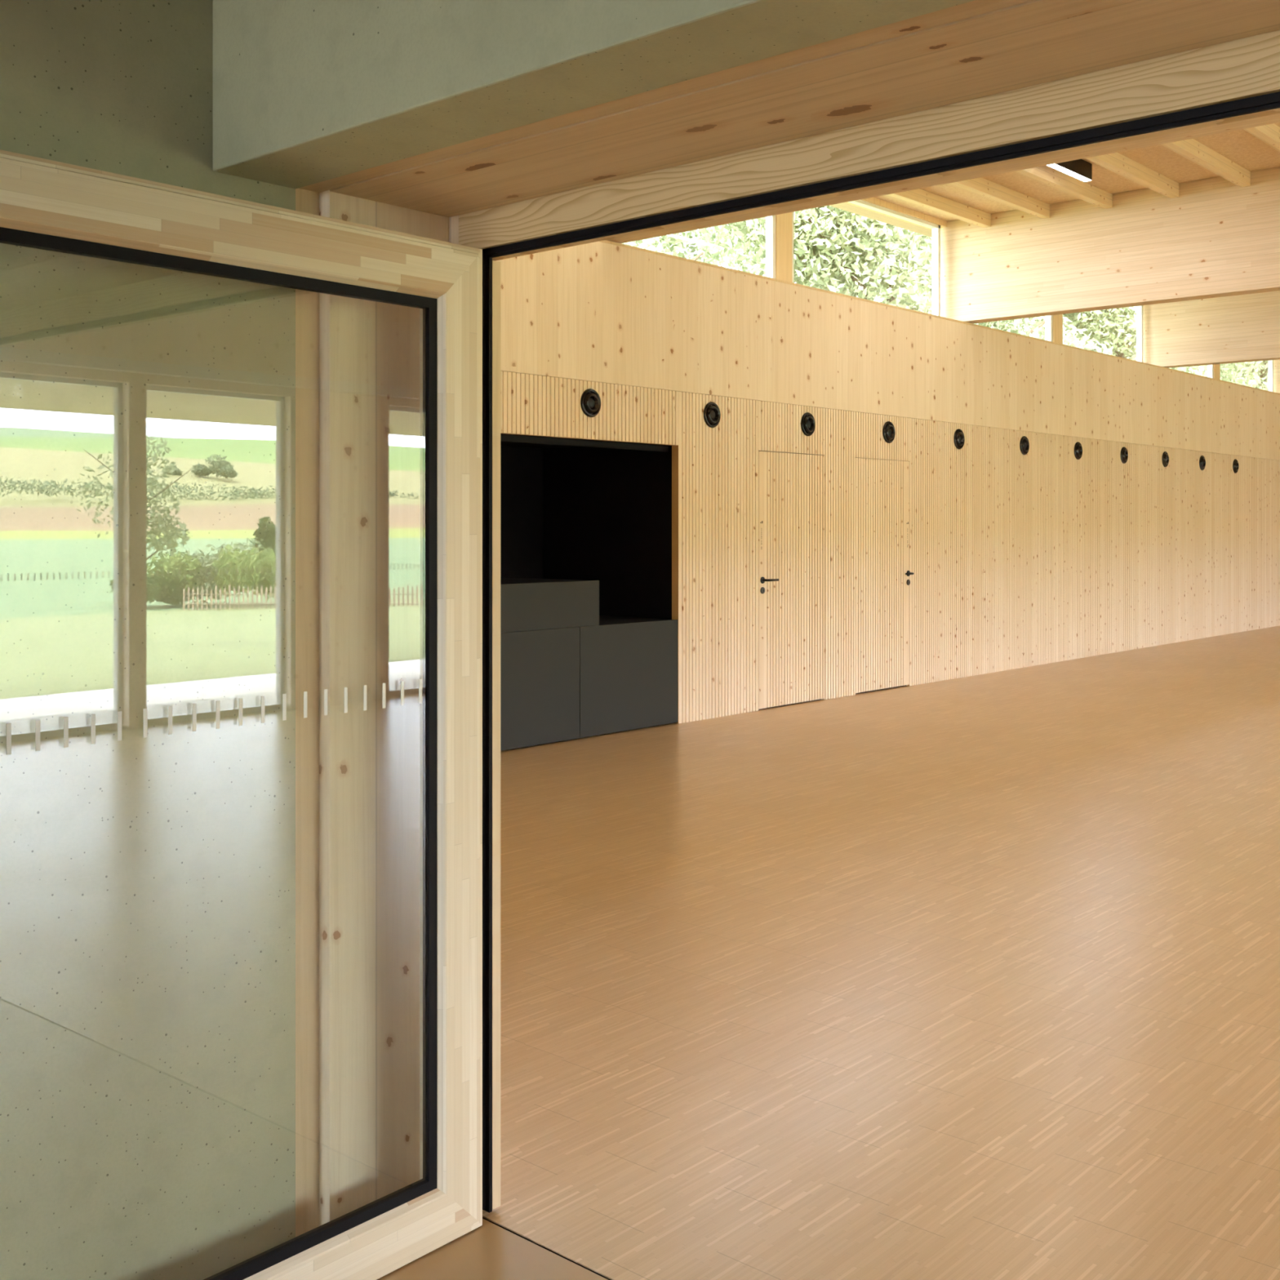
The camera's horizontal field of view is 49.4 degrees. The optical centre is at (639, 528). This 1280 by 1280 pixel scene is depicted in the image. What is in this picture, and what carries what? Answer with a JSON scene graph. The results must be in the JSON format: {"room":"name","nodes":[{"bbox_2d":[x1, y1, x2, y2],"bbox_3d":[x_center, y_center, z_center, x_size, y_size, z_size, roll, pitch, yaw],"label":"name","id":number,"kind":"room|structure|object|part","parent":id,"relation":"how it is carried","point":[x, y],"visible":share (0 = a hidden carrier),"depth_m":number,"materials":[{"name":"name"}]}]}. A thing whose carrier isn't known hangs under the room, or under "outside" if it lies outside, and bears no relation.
{"room":"entrance foyer","nodes":[
{"label":"entrance foyer","id":0,"kind":"room"},
{"bbox_2d":[0,0,295,1279],"bbox_3d":[-2.742,-0.130,0.638,0.250,3.200,5.917,0,0,42],"label":"wall","id":1,"kind":"structure","parent":0,"point":[148,413],"depth_m":2.52,"materials":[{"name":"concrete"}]},
{"bbox_2d":[213,0,974,188],"bbox_3d":[2.003,-1.202,0.261,7.349,1.055,0.188,0,0,42],"label":"lintel","id":2,"kind":"object","parent":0,"point":[306,92],"visible":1,"depth_m":2.23,"materials":[{"name":"white paint"}]},
{"bbox_2d":[377,625,1279,1279],"bbox_3d":[5.362,1.530,8.610,13.800,0.120,28.000,0,0,42],"label":"floor","id":3,"kind":"structure","parent":0,"point":[975,977],"depth_m":4.47,"materials":[{"name":"brown wood"}]},
{"bbox_2d":[500,626,579,751],"bbox_3d":[-1.275,1.077,9.365,0.850,0.785,1.619,0,0,42],"label":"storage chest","id":4,"kind":"object","parent":3,"relation":"on","point":[540,669],"visible":0.38,"depth_m":9.40,"materials":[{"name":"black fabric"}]},
{"bbox_2d":[500,577,599,632],"bbox_3d":[-1.176,0.524,9.477,0.850,0.318,1.718,0,0,42],"label":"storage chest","id":5,"kind":"object","parent":4,"relation":"on","point":[526,604],"visible":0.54,"depth_m":9.48,"materials":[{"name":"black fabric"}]},
{"bbox_2d":[482,1217,610,1279],"bbox_3d":[2.300,1.532,0.634,7.400,0.117,0.008,0,0,42],"label":"trim","id":6,"kind":"structure","parent":3,"relation":"attached to","point":[482,1217],"depth_m":2.84,"materials":[{"name":"black"}]},
{"bbox_2d":[579,615,677,737],"bbox_3d":[-0.384,1.077,10.370,0.850,0.785,1.059,0,0,42],"label":"base cabinet","id":7,"kind":"object","parent":3,"relation":"on","point":[628,665],"visible":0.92,"depth_m":10.07,"materials":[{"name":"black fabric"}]},
{"bbox_2d":[494,240,1279,724],"bbox_3d":[3.471,-0.290,14.327,0.344,3.520,21.955,0,0,42],"label":"wall","id":8,"kind":"structure","parent":0,"point":[1046,554],"depth_m":13.16,"materials":[{"name":"brown wood"}]},
{"bbox_2d":[500,433,671,619],"bbox_3d":[-1.394,0.170,9.815,1.492,2.600,3.838,0,0,42],"label":"wall niche","id":9,"kind":"object","parent":8,"relation":"in","point":[604,515],"visible":0.16,"depth_m":11.06,"materials":[{"name":"black fabric"}]},
{"bbox_2d":[500,434,668,452],"bbox_3d":[-0.933,-0.605,9.273,0.040,0.043,3.418,0,0,42],"label":"trim","id":10,"kind":"structure","parent":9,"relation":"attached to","point":[510,438],"depth_m":9.83,"materials":[{"name":"black metal"}]},
{"bbox_2d":[580,388,600,417],"bbox_3d":[-0.337,-0.882,9.756,0.031,0.202,0.202,0,0,42],"label":"air nozzle","id":11,"kind":"object","parent":8,"relation":"attached to","point":[590,402],"visible":1,"depth_m":9.74,"materials":[{"name":"black plastic"}]},
{"bbox_2d":[703,401,720,427],"bbox_3d":[0.567,-0.882,10.775,0.031,0.202,0.202,0,0,42],"label":"air nozzle","id":12,"kind":"object","parent":8,"relation":"attached to","point":[712,415],"visible":1,"depth_m":10.76,"materials":[{"name":"black metal"}]},
{"bbox_2d":[765,215,775,278],"bbox_3d":[0.380,-2.540,11.003,0.070,0.980,2.250,0,0,42],"label":"window","id":13,"kind":"structure","parent":8,"relation":"in","point":[770,220],"depth_m":11.81,"materials":[{"name":"white"}]},
{"bbox_2d":[775,212,791,282],"bbox_3d":[1.202,-2.569,11.925,0.095,1.038,0.220,0,0,42],"label":"trim","id":14,"kind":"structure","parent":8,"relation":"on","point":[783,221],"depth_m":11.88,"materials":[{"name":"brown wood"}]},
{"bbox_2d":[758,450,824,709],"bbox_3d":[1.284,0.415,11.581,0.103,2.086,0.934,0,0,42],"label":"door","id":15,"kind":"structure","parent":8,"relation":"in","point":[791,486],"depth_m":11.57,"materials":[{"name":"brown wood"}]},
{"bbox_3d":[1.062,0.417,11.300,0.062,0.018,0.144,0,0,42],"label":"lever handle","id":16,"kind":"part","parent":15,"relation":"part of","materials":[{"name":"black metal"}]},
{"bbox_2d":[800,412,815,435],"bbox_3d":[1.428,-0.882,11.746,0.031,0.202,0.202,0,0,42],"label":"air nozzle","id":17,"kind":"object","parent":8,"relation":"attached to","point":[807,421],"visible":1,"depth_m":11.73,"materials":[{"name":"black metal"}]},
{"bbox_2d":[791,200,940,315],"bbox_3d":[2.125,-2.540,12.971,0.070,0.980,2.570,0,0,42],"label":"window","id":18,"kind":"structure","parent":8,"relation":"in","point":[935,228],"depth_m":13.88,"materials":[{"name":"white"}]},
{"bbox_2d":[855,457,914,693],"bbox_3d":[2.227,0.414,12.645,0.103,2.084,0.922,0,0,42],"label":"door","id":19,"kind":"structure","parent":8,"relation":"in","point":[882,573],"depth_m":12.62,"materials":[{"name":"brown wood"}]},
{"bbox_2d":[882,421,895,443],"bbox_3d":[2.284,-0.882,12.711,0.031,0.202,0.202,0,0,42],"label":"air nozzle","id":20,"kind":"object","parent":8,"relation":"attached to","point":[888,430],"visible":1,"depth_m":12.70,"materials":[{"name":"black metal"}]},
{"bbox_2d":[953,428,964,448],"bbox_3d":[3.149,-0.882,13.688,0.031,0.202,0.202,0,0,42],"label":"air nozzle","id":21,"kind":"object","parent":8,"relation":"attached to","point":[958,437],"visible":1,"depth_m":13.67,"materials":[{"name":"black metal"}]},
{"bbox_2d":[1019,435,1029,454],"bbox_3d":[4.084,-0.882,14.742,0.031,0.202,0.202,0,0,42],"label":"air nozzle","id":22,"kind":"object","parent":8,"relation":"attached to","point":[1024,443],"visible":1,"depth_m":14.72,"materials":[{"name":"black metal"}]},
{"bbox_2d":[1044,315,1053,342],"bbox_3d":[3.860,-2.540,14.927,0.070,0.980,2.420,0,0,42],"label":"window","id":23,"kind":"structure","parent":8,"relation":"in","point":[1048,319],"depth_m":15.80,"materials":[{"name":"white"}]},
{"bbox_2d":[1053,314,1062,343],"bbox_3d":[4.738,-2.569,15.913,0.095,1.038,0.220,0,0,42],"label":"trim","id":24,"kind":"structure","parent":8,"relation":"on","point":[1057,319],"depth_m":15.87,"materials":[{"name":"brown wood"}]},
{"bbox_2d":[1074,441,1082,459],"bbox_3d":[4.966,-0.882,15.737,0.031,0.202,0.202,0,0,42],"label":"air nozzle","id":25,"kind":"object","parent":8,"relation":"attached to","point":[1077,446],"visible":1,"depth_m":15.71,"materials":[{"name":"black metal"}]},
{"bbox_2d":[1062,305,1142,362],"bbox_3d":[5.605,-2.540,16.895,0.070,0.980,2.400,0,0,42],"label":"window","id":26,"kind":"structure","parent":8,"relation":"in","point":[1139,308],"depth_m":17.75,"materials":[{"name":"white"}]},
{"bbox_2d":[1120,446,1128,463],"bbox_3d":[5.822,-0.882,16.702,0.031,0.202,0.202,0,0,42],"label":"air nozzle","id":27,"kind":"object","parent":8,"relation":"attached to","point":[1124,454],"visible":1,"depth_m":16.67,"materials":[{"name":"black metal"}]},
{"bbox_2d":[1161,451,1168,466],"bbox_3d":[6.685,-0.882,17.675,0.031,0.202,0.202,0,0,42],"label":"air nozzle","id":28,"kind":"object","parent":8,"relation":"attached to","point":[1165,458],"visible":1,"depth_m":17.64,"materials":[{"name":"black metal"}]},
{"bbox_2d":[1199,455,1205,470],"bbox_3d":[7.547,-0.882,18.648,0.031,0.202,0.202,0,0,42],"label":"air nozzle","id":29,"kind":"object","parent":8,"relation":"attached to","point":[1202,460],"visible":1,"depth_m":18.61,"materials":[{"name":"black metal"}]},
{"bbox_2d":[1207,364,1213,378],"bbox_3d":[7.280,-2.540,18.784,0.070,0.980,2.410,0,0,42],"label":"window","id":30,"kind":"structure","parent":8,"relation":"in","point":[1210,367],"depth_m":19.65,"materials":[{"name":"white"}]},
{"bbox_2d":[1213,364,1220,379],"bbox_3d":[8.154,-2.569,19.767,0.095,1.038,0.220,0,0,42],"label":"trim","id":31,"kind":"structure","parent":8,"relation":"on","point":[1216,366],"depth_m":19.74,"materials":[{"name":"brown wood"}]},
{"bbox_2d":[1232,458,1239,473],"bbox_3d":[8.410,-0.882,19.620,0.031,0.202,0.202,0,0,42],"label":"air nozzle","id":32,"kind":"object","parent":8,"relation":"attached to","point":[1235,464],"visible":1,"depth_m":19.59,"materials":[{"name":"black metal"}]},
{"bbox_2d":[1267,360,1273,391],"bbox_3d":[9.025,-2.540,20.752,0.070,0.980,2.410,0,0,42],"label":"window","id":33,"kind":"structure","parent":8,"relation":"in","point":[1270,362],"depth_m":21.62,"materials":[{"name":"white"}]},
{"bbox_2d":[844,122,1279,230],"bbox_3d":[7.858,-3.265,10.370,12.600,0.350,22.655,0,0,42],"label":"ceiling","id":34,"kind":"structure","parent":0,"point":[1241,147],"depth_m":12.16,"materials":[{"name":"brown wood"}]},
{"bbox_2d":[828,202,932,237],"bbox_3d":[3.057,-3.220,14.694,0.318,0.140,21.955,0,0,42],"label":"ceiling beam","id":35,"kind":"structure","parent":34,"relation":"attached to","point":[843,206],"depth_m":14.12,"materials":[{"name":"beige wood"}]},
{"bbox_2d":[886,188,991,227],"bbox_3d":[1.736,-3.025,11.786,0.080,0.126,5.056,0,0,42],"label":"joist","id":36,"kind":"object","parent":34,"relation":"attached to","point":[921,197],"visible":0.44,"depth_m":13.00,"materials":[{"name":"brown wood"}]},
{"bbox_2d":[607,113,1279,243],"bbox_3d":[4.102,-2.575,6.173,12.048,1.025,0.200,0,0,42],"label":"roof beam","id":37,"kind":"structure","parent":34,"relation":"attached to","point":[1273,118],"depth_m":8.10,"materials":[{"name":"brown wood"}]},
{"bbox_2d":[948,177,1049,218],"bbox_3d":[2.194,-3.025,11.379,0.080,0.126,5.056,0,0,42],"label":"joist","id":38,"kind":"object","parent":34,"relation":"attached to","point":[980,186],"visible":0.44,"depth_m":12.59,"materials":[{"name":"brown wood"}]},
{"bbox_2d":[1014,165,1112,208],"bbox_3d":[2.652,-3.025,10.973,0.080,0.126,5.056,0,0,42],"label":"joist","id":39,"kind":"object","parent":34,"relation":"attached to","point":[1048,175],"visible":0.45,"depth_m":12.18,"materials":[{"name":"brown wood"}]},
{"bbox_2d":[1047,159,1092,182],"bbox_3d":[3.249,-3.017,11.179,0.068,0.142,1.660,0,0,42],"label":"ceiling lamp","id":40,"kind":"object","parent":34,"relation":"attached to","point":[1080,169],"visible":0.36,"depth_m":11.58,"materials":[{"name":"black metal"}]},
{"bbox_2d":[940,166,1279,324],"bbox_3d":[7.592,-2.575,10.108,12.048,1.025,0.200,0,0,42],"label":"roof beam","id":41,"kind":"structure","parent":34,"relation":"attached to","point":[1220,237],"depth_m":12.81,"materials":[{"name":"brown wood"}]},
{"bbox_2d":[1085,152,1178,198],"bbox_3d":[3.111,-3.025,10.566,0.080,0.126,5.056,0,0,42],"label":"joist","id":42,"kind":"object","parent":34,"relation":"attached to","point":[1116,162],"visible":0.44,"depth_m":11.77,"materials":[{"name":"brown wood"}]},
{"bbox_2d":[1161,138,1250,187],"bbox_3d":[3.569,-3.025,10.160,0.080,0.126,5.056,0,0,42],"label":"joist","id":43,"kind":"object","parent":34,"relation":"attached to","point":[1192,149],"visible":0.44,"depth_m":11.37,"materials":[{"name":"brown wood"}]},
{"bbox_2d":[1142,290,1279,368],"bbox_3d":[11.015,-2.575,13.969,12.048,1.025,0.200,0,0,42],"label":"roof beam","id":44,"kind":"structure","parent":34,"relation":"attached to","point":[1241,328],"depth_m":17.30,"materials":[{"name":"brown wood"}]},
{"bbox_2d":[1244,123,1279,151],"bbox_3d":[4.027,-3.025,9.754,0.080,0.126,5.056,0,0,42],"label":"joist","id":45,"kind":"object","parent":34,"relation":"attached to","point":[1269,134],"visible":0.02,"depth_m":10.56,"materials":[{"name":"brown wood"}]},
{"bbox_2d":[1273,359,1279,393],"bbox_3d":[14.438,-2.575,17.830,12.048,1.025,0.200,0,0,42],"label":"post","id":46,"kind":"structure","parent":34,"relation":"attached to","point":[1276,362],"depth_m":21.69,"materials":[{"name":"brown wood"}]},
{"bbox_3d":[0.527,-0.810,1.981,12.240,4.560,0.423,0,0,42],"label":"wall","id":47,"kind":"structure","parent":0,"visible":0},
{"bbox_2d":[0,149,482,1279],"bbox_3d":[-0.744,0.439,2.491,0.069,2.054,1.230,0,0,41],"label":"door","id":48,"kind":"structure","parent":47,"relation":"in","point":[46,204],"depth_m":2.84,"materials":[{"name":"brown wood"}]},
{"bbox_3d":[-0.749,-0.529,2.485,0.068,0.118,1.215,0,0,41],"label":"rail","id":49,"kind":"part","parent":48,"relation":"part of","materials":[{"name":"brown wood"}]},
{"bbox_3d":[-0.749,1.407,2.485,0.068,0.118,1.215,0,0,41],"label":"rail","id":50,"kind":"part","parent":48,"relation":"part of","materials":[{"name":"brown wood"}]},
{"bbox_2d":[295,0,1279,1236],"bbox_3d":[0.404,0.381,2.061,2.630,2.179,0.378,0,0,42],"label":"lining","id":51,"kind":"object","parent":47,"relation":"attached to","point":[357,360],"visible":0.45,"depth_m":2.81,"materials":[{"name":"brown wood"}]},
{"bbox_2d":[448,30,1279,1213],"bbox_3d":[0.534,0.380,2.228,2.604,2.178,0.043,0,0,42],"label":"door frame","id":52,"kind":"structure","parent":47,"relation":"attached to","point":[1237,80],"depth_m":2.46,"materials":[{"name":"brown wood"}]},
{"bbox_3d":[15.221,-0.810,18.780,12.540,4.560,0.300,0,0,42],"label":"wall","id":53,"kind":"structure","parent":0,"visible":0},
{"bbox_2d":[860,196,946,227],"bbox_3d":[3.393,-3.059,14.396,0.095,0.058,21.955,0,0,42],"label":"trim","id":54,"kind":"structure","parent":53,"relation":"attached to","point":[943,224],"depth_m":13.39,"materials":[{"name":"brown wood"}]},
{"label":"outside","id":55,"kind":"structure","parent":0,"visible":0},
{"bbox_3d":[-15.245,1.820,33.565,52.650,0.300,150.000,0,0,42],"label":"ground","id":56,"kind":"structure","parent":55,"visible":0},
{"bbox_2d":[621,235,662,252],"bbox_3d":[-3.205,-2.848,16.953,6.290,9.442,7.078,0,0,34],"label":"leafy tree","id":57,"kind":"object","parent":56,"relation":"on","point":[648,241],"visible":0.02,"depth_m":16.93,"materials":[{"name":"green plant"}]},
{"bbox_2d":[635,231,703,260],"bbox_3d":[-0.771,-3.091,21.891,6.621,9.939,7.450,0,0,-40],"label":"leafy tree","id":58,"kind":"object","parent":56,"relation":"on","point":[675,238],"visible":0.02,"depth_m":22.30,"materials":[{"name":"green plant"}]},
{"bbox_2d":[636,222,760,274],"bbox_3d":[-0.118,-4.792,32.496,10.058,13.418,8.938,0,0,-30],"label":"leafy tree","id":59,"kind":"object","parent":56,"relation":"on","point":[693,236],"visible":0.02,"depth_m":31.05,"materials":[{"name":"green plant"}]},
{"bbox_2d":[704,222,842,288],"bbox_3d":[6.955,-5.279,41.626,10.803,14.412,9.600,0,0,16],"label":"leafy tree","id":60,"kind":"object","parent":56,"relation":"on","point":[725,229],"visible":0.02,"depth_m":40.13,"materials":[{"name":"green plant"}]},
{"bbox_2d":[693,205,1063,344],"bbox_3d":[4.346,-3.091,25.063,7.450,9.939,6.621,0,0,4],"label":"leafy tree","id":61,"kind":"object","parent":56,"relation":"on","point":[827,237],"visible":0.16,"depth_m":23.69,"materials":[{"name":"green plant"}]},
{"bbox_2d":[809,224,1111,355],"bbox_3d":[7.060,-3.334,30.821,6.952,10.436,7.823,0,0,-6],"label":"leafy tree","id":62,"kind":"object","parent":56,"relation":"on","point":[1035,332],"visible":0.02,"depth_m":30.60,"materials":[{"name":"green plant"}]},
{"bbox_2d":[989,317,1104,351],"bbox_3d":[14.757,-5.521,51.694,9.931,14.909,11.176,0,0,20],"label":"leafy tree","id":63,"kind":"object","parent":56,"relation":"on","point":[1021,326],"visible":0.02,"depth_m":50.76,"materials":[{"name":"green plant"}]},
{"bbox_2d":[1031,306,1207,377],"bbox_3d":[11.852,-3.091,34.554,6.621,9.939,7.450,0,0,43],"label":"leafy tree","id":64,"kind":"object","parent":56,"relation":"on","point":[1101,324],"visible":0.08,"depth_m":33.05,"materials":[{"name":"green plant"}]},
{"bbox_2d":[1106,330,1265,387],"bbox_3d":[15.473,-3.577,40.119,7.283,10.933,8.195,0,0,-15],"label":"leafy tree","id":65,"kind":"object","parent":56,"relation":"on","point":[1237,366],"visible":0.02,"depth_m":39.71,"materials":[{"name":"green plant"}]},
{"bbox_2d":[1220,360,1267,391],"bbox_3d":[20.257,-3.577,44.828,8.195,10.933,7.283,0,0,18],"label":"leafy tree","id":66,"kind":"object","parent":56,"relation":"on","point":[1262,380],"visible":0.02,"depth_m":44.25,"materials":[{"name":"green plant"}]}
]}

